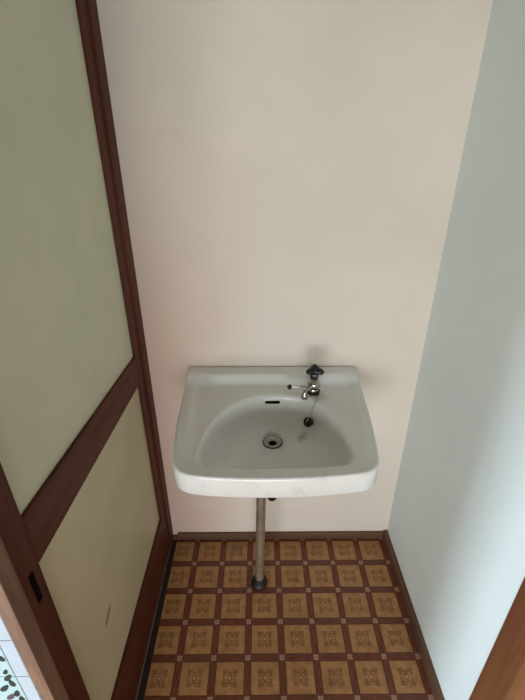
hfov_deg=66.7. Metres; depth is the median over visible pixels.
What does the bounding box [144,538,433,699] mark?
floor
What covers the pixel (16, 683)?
floor
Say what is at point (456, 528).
wall
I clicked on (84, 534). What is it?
door
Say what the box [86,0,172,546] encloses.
trim
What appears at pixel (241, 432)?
washbasin
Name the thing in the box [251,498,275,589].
drain pipe
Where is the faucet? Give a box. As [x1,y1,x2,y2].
[287,364,323,399]
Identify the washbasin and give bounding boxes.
[173,366,378,497]
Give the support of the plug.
hanging from the faucet
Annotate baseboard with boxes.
[178,531,382,539]
[382,530,444,699]
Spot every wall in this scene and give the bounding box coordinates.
[96,0,492,533]
[387,0,524,699]
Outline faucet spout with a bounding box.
[301,393,307,399]
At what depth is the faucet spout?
1.09 m
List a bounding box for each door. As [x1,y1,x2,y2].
[0,0,169,699]
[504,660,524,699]
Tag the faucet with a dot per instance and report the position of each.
(313, 384)
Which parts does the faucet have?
spout, handle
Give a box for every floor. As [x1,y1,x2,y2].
[0,616,40,699]
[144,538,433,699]
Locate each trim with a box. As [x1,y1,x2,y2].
[0,537,69,699]
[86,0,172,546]
[135,540,176,699]
[173,534,177,539]
[469,577,524,699]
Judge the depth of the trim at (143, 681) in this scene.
1.28 m
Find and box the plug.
[304,389,320,426]
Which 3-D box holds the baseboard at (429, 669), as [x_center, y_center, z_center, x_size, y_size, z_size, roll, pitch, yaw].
[0.484,0.857,1.303,0.016,0.040,0.606,0,26,0]
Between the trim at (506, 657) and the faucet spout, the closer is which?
the trim at (506, 657)
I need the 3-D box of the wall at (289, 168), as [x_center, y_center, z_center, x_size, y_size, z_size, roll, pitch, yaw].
[-0.421,-0.336,1.108,2.060,2.350,0.120,0,26,0]
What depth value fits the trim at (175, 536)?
1.56 m
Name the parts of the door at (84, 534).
finger pull, glass pane, rail, glass pane, rail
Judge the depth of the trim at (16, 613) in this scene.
0.59 m
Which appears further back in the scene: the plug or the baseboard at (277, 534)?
the baseboard at (277, 534)

